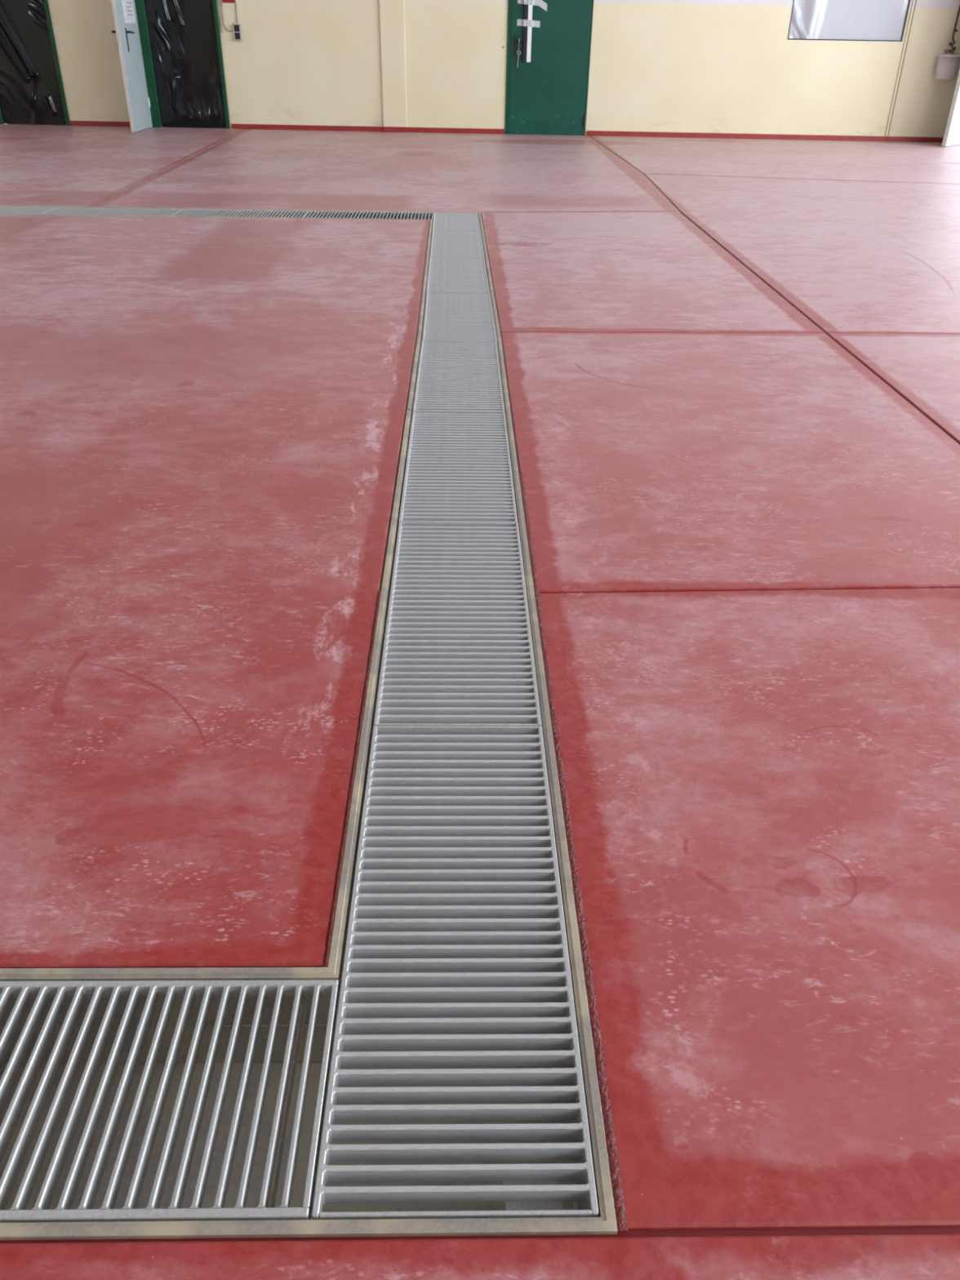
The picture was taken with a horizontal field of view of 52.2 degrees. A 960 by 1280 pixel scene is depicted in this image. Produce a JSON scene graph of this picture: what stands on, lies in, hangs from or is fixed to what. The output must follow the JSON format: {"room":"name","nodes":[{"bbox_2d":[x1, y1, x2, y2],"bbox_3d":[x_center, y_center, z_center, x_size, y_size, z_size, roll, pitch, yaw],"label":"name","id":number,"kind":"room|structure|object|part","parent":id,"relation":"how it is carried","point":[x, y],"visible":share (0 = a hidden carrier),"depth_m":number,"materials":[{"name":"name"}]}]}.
{"room":"industrial hall","nodes":[
{"label":"industrial hall","id":0,"kind":"room"},
{"bbox_2d":[0,124,959,1279],"bbox_3d":[-0.118,-1.635,5.390,20.000,0.450,21.630,0,32,-1],"label":"floor","id":1,"kind":"structure","parent":0,"point":[732,366],"depth_m":2.48,"materials":[{"name":"concrete"}]},
{"bbox_2d":[0,205,627,1239],"bbox_3d":[-2.144,-1.275,4.526,4.517,0.214,7.850,0,32,-1],"label":"drainage channel","id":2,"kind":"object","parent":1,"relation":"in","point":[611,1219],"depth_m":1.51,"materials":[{"name":"metal"}]},
{"bbox_3d":[-3.868,-3.415,7.752,0.996,0.030,0.011,0,32,-1],"label":"rail","id":3,"kind":"part","parent":2,"relation":"part of","materials":[{"name":"metal"}]},
{"bbox_3d":[-3.865,-3.325,7.607,0.996,0.031,0.352,0,32,-1],"label":"drain grate","id":4,"kind":"part","parent":2,"relation":"part of","materials":[{"name":"silver metal"}]},
{"bbox_3d":[-3.359,-3.323,7.618,0.008,0.030,0.330,0,32,-1],"label":"rail","id":5,"kind":"part","parent":2,"relation":"part of","materials":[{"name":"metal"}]},
{"bbox_3d":[-2.862,-3.232,7.484,0.996,0.030,0.011,0,32,-1],"label":"rail","id":6,"kind":"part","parent":2,"relation":"part of","materials":[{"name":"metal"}]},
{"bbox_3d":[-2.865,-3.322,7.629,0.996,0.031,0.352,0,32,-1],"label":"drain grate","id":7,"kind":"part","parent":2,"relation":"part of","materials":[{"name":"silver metal"}]},
{"bbox_3d":[-2.868,-3.412,7.774,0.996,0.030,0.011,0,32,-1],"label":"rail","id":8,"kind":"part","parent":2,"relation":"part of","materials":[{"name":"metal"}]},
{"bbox_3d":[-0.709,0.712,1.199,0.996,0.030,0.011,0,32,-1],"label":"rail","id":9,"kind":"part","parent":2,"relation":"part of","materials":[{"name":"metal"}]},
{"bbox_3d":[-0.712,0.622,1.344,0.996,0.031,0.352,0,32,-1],"label":"drain grate","id":10,"kind":"part","parent":2,"relation":"part of","materials":[{"name":"silver metal"}]},
{"bbox_3d":[-0.714,0.532,1.489,0.996,0.030,0.011,0,32,-1],"label":"rail","id":11,"kind":"part","parent":2,"relation":"part of","materials":[{"name":"metal"}]},
{"bbox_3d":[-1.230,0.521,1.494,2.024,0.034,0.018,0,32,-1],"label":"frame rail","id":12,"kind":"part","parent":2,"relation":"part of","materials":[{"name":"silver metal"}]},
{"bbox_3d":[-2.359,-3.320,7.640,0.008,0.030,0.330,0,32,-1],"label":"rail","id":13,"kind":"part","parent":2,"relation":"part of","materials":[{"name":"metal"}]},
{"bbox_3d":[-2.410,-3.220,7.479,4.096,0.034,0.018,0,32,-1],"label":"frame rail","id":14,"kind":"part","parent":2,"relation":"part of","materials":[{"name":"silver metal"}]},
{"bbox_3d":[-1.863,-3.228,7.506,0.996,0.030,0.011,0,32,-1],"label":"rail","id":15,"kind":"part","parent":2,"relation":"part of","materials":[{"name":"metal"}]},
{"bbox_3d":[-1.865,-3.318,7.651,0.996,0.031,0.352,0,32,-1],"label":"drain grate","id":16,"kind":"part","parent":2,"relation":"part of","materials":[{"name":"silver metal"}]},
{"bbox_3d":[-2.229,-3.418,7.804,4.471,0.034,0.018,0,32,-1],"label":"frame rail","id":17,"kind":"part","parent":2,"relation":"part of","materials":[{"name":"silver metal"}]},
{"bbox_3d":[-1.868,-3.408,7.795,0.996,0.030,0.011,0,32,-1],"label":"rail","id":18,"kind":"part","parent":2,"relation":"part of","materials":[{"name":"metal"}]},
{"bbox_3d":[-1.359,-3.316,7.662,0.008,0.030,0.330,0,32,-1],"label":"rail","id":19,"kind":"part","parent":2,"relation":"part of","materials":[{"name":"metal"}]},
{"bbox_3d":[-1.034,0.721,1.177,2.402,0.034,0.018,0,32,-1],"label":"frame rail","id":20,"kind":"part","parent":2,"relation":"part of","materials":[{"name":"silver metal"}]},
{"bbox_3d":[-0.218,0.624,1.355,0.008,0.030,0.330,0,32,-1],"label":"rail","id":21,"kind":"part","parent":2,"relation":"part of","materials":[{"name":"metal"}]},
{"bbox_3d":[-0.210,0.454,1.628,0.008,0.030,0.996,0,32,-1],"label":"rail","id":22,"kind":"part","parent":2,"relation":"part of","materials":[{"name":"metal"}]},
{"bbox_3d":[-0.866,-3.314,7.673,0.996,0.031,0.352,0,32,-1],"label":"drain grate","id":23,"kind":"part","parent":2,"relation":"part of","materials":[{"name":"silver metal"}]},
{"bbox_3d":[-0.248,-0.169,2.630,0.018,0.034,2.642,0,32,-1],"label":"frame rail","id":24,"kind":"part","parent":2,"relation":"part of","materials":[{"name":"silver metal"}]},
{"bbox_3d":[-0.868,-3.404,7.817,0.996,0.030,0.011,0,32,-1],"label":"rail","id":25,"kind":"part","parent":2,"relation":"part of","materials":[{"name":"metal"}]},
{"bbox_3d":[-0.863,-3.224,7.528,0.996,0.030,0.011,0,32,-1],"label":"rail","id":26,"kind":"part","parent":2,"relation":"part of","materials":[{"name":"metal"}]},
{"bbox_3d":[-0.227,-0.074,2.477,0.008,0.030,0.996,0,32,-1],"label":"rail","id":27,"kind":"part","parent":2,"relation":"part of","materials":[{"name":"metal"}]},
{"bbox_3d":[-0.244,-0.602,3.325,0.008,0.030,0.996,0,32,-1],"label":"rail","id":28,"kind":"part","parent":2,"relation":"part of","materials":[{"name":"metal"}]},
{"bbox_3d":[-0.280,-1.167,4.235,0.018,0.034,1.120,0,32,-1],"label":"frame rail","id":29,"kind":"part","parent":2,"relation":"part of","materials":[{"name":"silver metal"}]},
{"bbox_3d":[-0.262,-1.129,4.174,0.008,0.030,0.996,0,32,-1],"label":"rail","id":30,"kind":"part","parent":2,"relation":"part of","materials":[{"name":"metal"}]},
{"bbox_3d":[-0.280,-1.656,5.021,0.008,0.030,0.996,0,32,-2],"label":"rail","id":31,"kind":"part","parent":2,"relation":"part of","materials":[{"name":"metal"}]},
{"bbox_3d":[-0.331,-2.340,6.121,0.018,0.034,3.322,0,32,-2],"label":"frame rail","id":32,"kind":"part","parent":2,"relation":"part of","materials":[{"name":"silver metal"}]},
{"bbox_3d":[-0.307,-2.184,5.870,0.008,0.030,0.996,0,32,-2],"label":"rail","id":33,"kind":"part","parent":2,"relation":"part of","materials":[{"name":"metal"}]},
{"bbox_3d":[-0.331,-2.712,6.718,0.008,0.030,0.996,0,32,-2],"label":"rail","id":34,"kind":"part","parent":2,"relation":"part of","materials":[{"name":"metal"}]},
{"bbox_3d":[-0.192,-3.404,7.835,0.336,0.030,0.005,0,32,-2],"label":"rail","id":35,"kind":"part","parent":2,"relation":"part of","materials":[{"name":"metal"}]},
{"bbox_3d":[-0.038,0.455,1.632,0.352,0.031,0.996,0,32,-1],"label":"drain grate","id":36,"kind":"part","parent":2,"relation":"part of","materials":[{"name":"silver metal"}]},
{"bbox_3d":[-0.030,0.716,1.211,0.336,0.030,0.005,0,32,-1],"label":"rail","id":37,"kind":"part","parent":2,"relation":"part of","materials":[{"name":"metal"}]},
{"bbox_3d":[-0.171,-2.974,7.144,0.336,0.030,0.005,0,32,-2],"label":"rail","id":38,"kind":"part","parent":2,"relation":"part of","materials":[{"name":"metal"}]},
{"bbox_3d":[-0.182,-3.191,7.493,0.352,0.031,0.810,0,32,-2],"label":"drain grate","id":39,"kind":"part","parent":2,"relation":"part of","materials":[{"name":"silver metal"}]},
{"bbox_3d":[-0.147,-2.446,6.295,0.336,0.030,0.005,0,32,-2],"label":"rail","id":40,"kind":"part","parent":2,"relation":"part of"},
{"bbox_3d":[-0.159,-2.712,6.723,0.352,0.031,0.996,0,32,-2],"label":"drain grate","id":41,"kind":"part","parent":2,"relation":"part of","materials":[{"name":"silver metal"}]},
{"bbox_3d":[-0.046,0.193,2.053,0.336,0.030,0.005,0,32,-1],"label":"rail","id":42,"kind":"part","parent":2,"relation":"part of","materials":[{"name":"metal"}]},
{"bbox_3d":[-0.055,-0.073,2.481,0.352,0.031,0.996,0,32,-1],"label":"drain grate","id":43,"kind":"part","parent":2,"relation":"part of","materials":[{"name":"silver metal"}]},
{"bbox_3d":[-0.135,-2.184,5.875,0.352,0.031,0.996,0,32,-2],"label":"drain grate","id":44,"kind":"part","parent":2,"relation":"part of","materials":[{"name":"silver metal"}]},
{"bbox_3d":[-0.047,0.188,2.060,0.336,0.030,0.005,0,32,-1],"label":"rail","id":45,"kind":"part","parent":2,"relation":"part of","materials":[{"name":"metal"}]},
{"bbox_3d":[-0.121,-1.918,5.447,0.336,0.030,0.005,0,32,-2],"label":"rail","id":46,"kind":"part","parent":2,"relation":"part of","materials":[{"name":"metal"}]},
{"bbox_3d":[-0.073,-0.601,3.329,0.352,0.031,0.996,0,32,-1],"label":"drain grate","id":47,"kind":"part","parent":2,"relation":"part of","materials":[{"name":"silver metal"}]},
{"bbox_3d":[-0.064,-0.339,2.909,0.336,0.030,0.005,0,32,-1],"label":"rail","id":48,"kind":"part","parent":2,"relation":"part of","materials":[{"name":"metal"}]},
{"bbox_3d":[-0.090,-1.129,4.178,0.352,0.031,0.996,0,32,-1],"label":"drain grate","id":49,"kind":"part","parent":2,"relation":"part of","materials":[{"name":"silver metal"}]},
{"bbox_3d":[-0.063,-0.335,2.901,0.336,0.030,0.005,0,32,-1],"label":"rail","id":50,"kind":"part","parent":2,"relation":"part of","materials":[{"name":"metal"}]},
{"bbox_3d":[-0.081,-0.863,3.750,0.336,0.030,0.005,0,32,-1],"label":"rail","id":51,"kind":"part","parent":2,"relation":"part of","materials":[{"name":"metal"}]},
{"bbox_3d":[-0.081,-0.867,3.757,0.336,0.030,0.005,0,32,-1],"label":"rail","id":52,"kind":"part","parent":2,"relation":"part of","materials":[{"name":"metal"}]},
{"bbox_3d":[-0.098,-1.390,4.599,0.336,0.030,0.005,0,32,-1],"label":"rail","id":53,"kind":"part","parent":2,"relation":"part of","materials":[{"name":"metal"}]},
{"bbox_3d":[-0.108,-1.656,5.027,0.352,0.031,0.996,0,32,-2],"label":"drain grate","id":54,"kind":"part","parent":2,"relation":"part of","materials":[{"name":"silver metal"}]},
{"bbox_3d":[-0.096,-1.395,4.606,0.336,0.030,0.005,0,32,-2],"label":"rail","id":55,"kind":"part","parent":2,"relation":"part of","materials":[{"name":"silver metal"}]},
{"bbox_3d":[0.013,-2.712,6.728,0.008,0.030,0.996,0,32,-2],"label":"rail","id":56,"kind":"part","parent":2,"relation":"part of","materials":[{"name":"metal"}]},
{"bbox_3d":[0.037,-2.184,5.880,0.009,0.030,0.996,0,32,-2],"label":"rail","id":57,"kind":"part","parent":2,"relation":"part of","materials":[{"name":"silver metal"}]},
{"bbox_3d":[0.043,-2.438,6.289,0.018,0.034,3.700,0,32,-2],"label":"frame rail","id":58,"kind":"part","parent":2,"relation":"part of","materials":[{"name":"silver metal"}]},
{"bbox_3d":[0.064,-1.657,5.032,0.008,0.030,0.996,0,32,-2],"label":"rail","id":59,"kind":"part","parent":2,"relation":"part of","materials":[{"name":"metal"}]},
{"bbox_3d":[0.082,-1.128,4.182,0.008,0.030,0.996,0,32,-1],"label":"rail","id":60,"kind":"part","parent":2,"relation":"part of","materials":[{"name":"metal"}]},
{"bbox_3d":[0.099,-0.600,3.333,0.008,0.030,0.996,0,32,-1],"label":"rail","id":61,"kind":"part","parent":2,"relation":"part of","materials":[{"name":"metal"}]},
{"bbox_3d":[0.117,-0.073,2.484,0.008,0.030,0.996,0,32,-1],"label":"rail","id":62,"kind":"part","parent":2,"relation":"part of","materials":[{"name":"metal"}]},
{"bbox_3d":[0.123,-0.366,2.957,0.018,0.034,4.150,0,32,-1],"label":"frame rail","id":63,"kind":"part","parent":2,"relation":"part of","materials":[{"name":"silver metal"}]},
{"bbox_3d":[0.134,0.455,1.636,0.008,0.030,0.996,0,32,-1],"label":"rail","id":64,"kind":"part","parent":2,"relation":"part of","materials":[{"name":"metal"}]},
{"bbox_2d":[7,0,959,137],"bbox_3d":[-0.223,-10.568,12.040,20.200,8.300,0.301,2,32,1],"label":"wall","id":65,"kind":"structure","parent":0,"point":[694,66],"depth_m":13.48,"materials":[{"name":"beige paint"}]},
{"bbox_2d":[0,0,70,125],"bbox_3d":[-6.378,-8.334,13.534,1.028,2.149,0.130,2,32,1],"label":"door","id":66,"kind":"structure","parent":65,"relation":"in","point":[45,2],"depth_m":13.66,"materials":[{"name":"green paint"}]},
{"bbox_3d":[-6.857,-8.349,13.543,0.069,2.149,0.130,2,32,1],"label":"frame","id":67,"kind":"part","parent":66,"relation":"part of","materials":[{"name":"green paint"}]},
{"bbox_2d":[0,0,66,124],"bbox_3d":[-6.373,-8.286,13.491,0.925,2.088,0.103,2,32,1],"label":"plastic sheet","id":68,"kind":"object","parent":66,"relation":"attached to","point":[30,93],"visible":1,"depth_m":13.68,"materials":[{"name":"black plastic"}]},
{"bbox_3d":[-5.889,-8.320,13.523,0.049,2.149,0.130,2,32,1],"label":"frame","id":69,"kind":"part","parent":66,"relation":"part of","materials":[{"name":"green paint"}]},
{"bbox_2d":[69,120,152,127],"bbox_3d":[-5.281,-7.393,14.025,1.198,0.062,0.015,2,32,1],"label":"baseboard","id":70,"kind":"structure","parent":65,"relation":"attached to","point":[99,123],"depth_m":14.02,"materials":[{"name":"red paint"}]},
{"bbox_2d":[111,0,230,132],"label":"door","id":71,"kind":"structure","parent":65,"relation":"in","point":[138,71],"depth_m":13.32,"materials":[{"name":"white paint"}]},
{"bbox_3d":[-4.652,-7.914,12.912,0.005,0.270,0.045,0,32,-1],"label":"handle plate","id":72,"kind":"part","parent":71,"relation":"part of","materials":[{"name":"black plastic"}]},
{"bbox_3d":[-4.603,-8.281,13.497,0.124,2.149,0.130,2,32,1],"label":"frame","id":73,"kind":"part","parent":71,"relation":"part of","materials":[{"name":"green paint"}]},
{"bbox_2d":[144,0,226,127],"bbox_3d":[-4.078,-8.216,13.442,0.952,2.088,0.106,2,32,1],"label":"plastic sheet","id":74,"kind":"object","parent":71,"relation":"attached to","point":[182,33],"visible":1,"depth_m":13.59,"materials":[{"name":"black plastic"}]},
{"bbox_3d":[-3.580,-8.250,13.476,0.049,2.149,0.130,2,32,1],"label":"frame","id":75,"kind":"part","parent":71,"relation":"part of","materials":[{"name":"green paint"}]},
{"bbox_2d":[217,0,222,32],"bbox_3d":[-3.513,-8.912,13.007,0.025,1.431,0.018,2,32,1],"label":"cable","id":76,"kind":"object","parent":65,"relation":"attached to","point":[218,0],"visible":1,"depth_m":13.28,"materials":[{"name":"grey plastic"}]},
{"bbox_2d":[220,0,231,31],"bbox_3d":[-3.439,-8.913,13.003,0.111,1.423,0.016,2,32,1],"label":"cable","id":77,"kind":"object","parent":65,"relation":"attached to","point":[220,0],"visible":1,"depth_m":13.29,"materials":[{"name":"grey plastic"}]},
{"bbox_2d":[222,0,235,2],"bbox_3d":[-3.379,-8.665,13.149,0.170,0.175,0.032,2,32,1],"label":"wall sign","id":78,"kind":"object","parent":65,"relation":"attached to","point":[224,1],"visible":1,"depth_m":13.18,"materials":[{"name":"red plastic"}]},
{"bbox_2d":[235,2,237,23],"bbox_3d":[-3.297,-8.489,13.261,0.028,0.239,0.018,2,32,1],"label":"cable","id":79,"kind":"object","parent":65,"relation":"attached to","point":[235,2],"visible":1,"depth_m":13.26,"materials":[{"name":"grey plastic"}]},
{"bbox_2d":[232,23,243,40],"bbox_3d":[-3.308,-8.295,13.365,0.115,0.200,0.052,2,32,1],"label":"double socket","id":80,"kind":"object","parent":65,"relation":"attached to","point":[237,28],"visible":1,"depth_m":13.35,"materials":[{"name":"grey plastic"}]},
{"bbox_2d":[231,124,504,133],"bbox_3d":[-1.603,-7.273,13.935,3.900,0.062,0.050,2,32,1],"label":"baseboard","id":81,"kind":"structure","parent":65,"relation":"attached to","point":[352,128],"depth_m":13.94,"materials":[{"name":"red paint"}]},
{"bbox_2d":[378,0,407,127],"bbox_3d":[-1.147,-10.657,11.824,0.335,7.928,0.034,2,32,1],"label":"pillar","id":82,"kind":"structure","parent":65,"relation":"attached to","point":[392,13],"depth_m":13.48,"materials":[{"name":"beige paint"}]},
{"bbox_2d":[504,0,593,135],"bbox_3d":[0.939,-8.091,13.344,1.141,2.149,0.140,2,32,1],"label":"door","id":83,"kind":"structure","parent":65,"relation":"in","point":[547,94],"depth_m":13.49,"materials":[{"name":"green paint"}]},
{"bbox_3d":[0.394,-8.123,13.381,0.047,2.149,0.080,2,32,1],"label":"frame","id":84,"kind":"part","parent":83,"relation":"part of","materials":[{"name":"green paint"}]},
{"bbox_3d":[0.482,-8.097,13.351,0.047,0.230,0.008,2,32,1],"label":"handle plate","id":85,"kind":"part","parent":83,"relation":"part of","materials":[{"name":"black plastic"}]},
{"bbox_2d":[516,38,520,67],"bbox_3d":[0.528,-8.009,13.361,0.059,0.341,0.064,2,32,1],"label":"key","id":86,"kind":"object","parent":83,"relation":"hanging from","point":[519,38],"visible":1,"depth_m":13.38,"materials":[{"name":"metal"}]},
{"bbox_2d":[516,0,546,62],"bbox_3d":[0.697,-8.362,13.153,0.395,1.035,0.049,2,32,1],"label":"strip","id":87,"kind":"object","parent":83,"relation":"attached to","point":[527,22],"visible":1,"depth_m":13.19,"materials":[{"name":"white plastic"}]},
{"bbox_3d":[1.502,-8.092,13.361,0.016,2.149,0.072,2,32,1],"label":"frame","id":88,"kind":"part","parent":83,"relation":"part of","materials":[{"name":"green paint"}]},
{"bbox_2d":[586,130,943,142],"bbox_3d":[4.221,-7.107,13.829,5.425,0.062,0.016,2,32,1],"label":"baseboard","id":89,"kind":"structure","parent":65,"relation":"attached to","point":[690,135],"depth_m":13.83,"materials":[{"name":"red paint"}]},
{"bbox_2d":[787,0,911,41],"bbox_3d":[4.932,-8.859,12.748,1.535,1.800,0.056,2,32,1],"label":"window","id":90,"kind":"structure","parent":65,"relation":"in","point":[908,4],"depth_m":13.19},
{"bbox_3d":[4.171,-8.882,12.763,0.012,1.776,0.056,2,32,1],"label":"frame","id":91,"kind":"part","parent":90,"relation":"part of","materials":[{"name":"white metal"}]},
{"bbox_3d":[4.919,-8.100,13.220,1.535,0.012,0.056,2,32,1],"label":"frame","id":92,"kind":"part","parent":90,"relation":"part of","materials":[{"name":"white metal"}]},
{"bbox_2d":[788,0,908,39],"bbox_3d":[4.931,-8.841,12.719,1.507,1.772,0.082,2,32,1],"label":"film","id":93,"kind":"object","parent":90,"relation":"attached to","point":[858,20],"visible":1,"depth_m":13.09,"materials":[{"name":"white plastic"}]},
{"bbox_3d":[4.932,-8.864,12.757,1.511,1.776,0.006,2,32,1],"label":"pane","id":94,"kind":"part","parent":90,"relation":"part of","materials":[{"name":"glass"}]},
{"bbox_3d":[5.693,-8.836,12.732,0.012,1.776,0.056,2,32,1],"label":"frame","id":95,"kind":"part","parent":90,"relation":"part of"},
{"bbox_2d":[884,0,916,136],"bbox_3d":[5.779,-10.452,11.686,0.047,7.928,0.022,2,32,1],"label":"trim","id":96,"kind":"structure","parent":65,"relation":"attached to","point":[912,12],"depth_m":13.33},
{"bbox_2d":[934,48,959,79],"bbox_3d":[6.301,-7.750,13.185,0.296,0.345,0.296,2,32,1],"label":"container","id":97,"kind":"object","parent":65,"relation":"attached to","point":[948,64],"visible":1,"depth_m":13.12,"materials":[{"name":"grey plastic"}]},
{"bbox_3d":[6.307,-7.899,13.259,0.080,0.170,0.008,2,32,1],"label":"hook plate","id":98,"kind":"part","parent":97,"relation":"part of","materials":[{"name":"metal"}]},
{"bbox_3d":[6.302,-7.836,13.132,0.296,0.036,0.296,2,32,1],"label":"lid","id":99,"kind":"part","parent":97,"relation":"part of","materials":[{"name":"grey plastic"}]},
{"bbox_2d":[942,70,959,146],"bbox_3d":[7.643,-8.054,13.045,2.954,2.599,0.646,-6,33,-11],"label":"door","id":100,"kind":"structure","parent":65,"relation":"in","point":[952,134],"depth_m":13.11,"materials":[{"name":"white paint"}]},
{"bbox_2d":[948,4,959,53],"bbox_3d":[6.343,-8.365,12.881,0.092,1.139,0.141,25,39,33],"label":"cord","id":101,"kind":"object","parent":65,"relation":"hanging from","point":[951,51],"visible":1,"depth_m":13.08,"materials":[{"name":"black plastic"}]}
]}

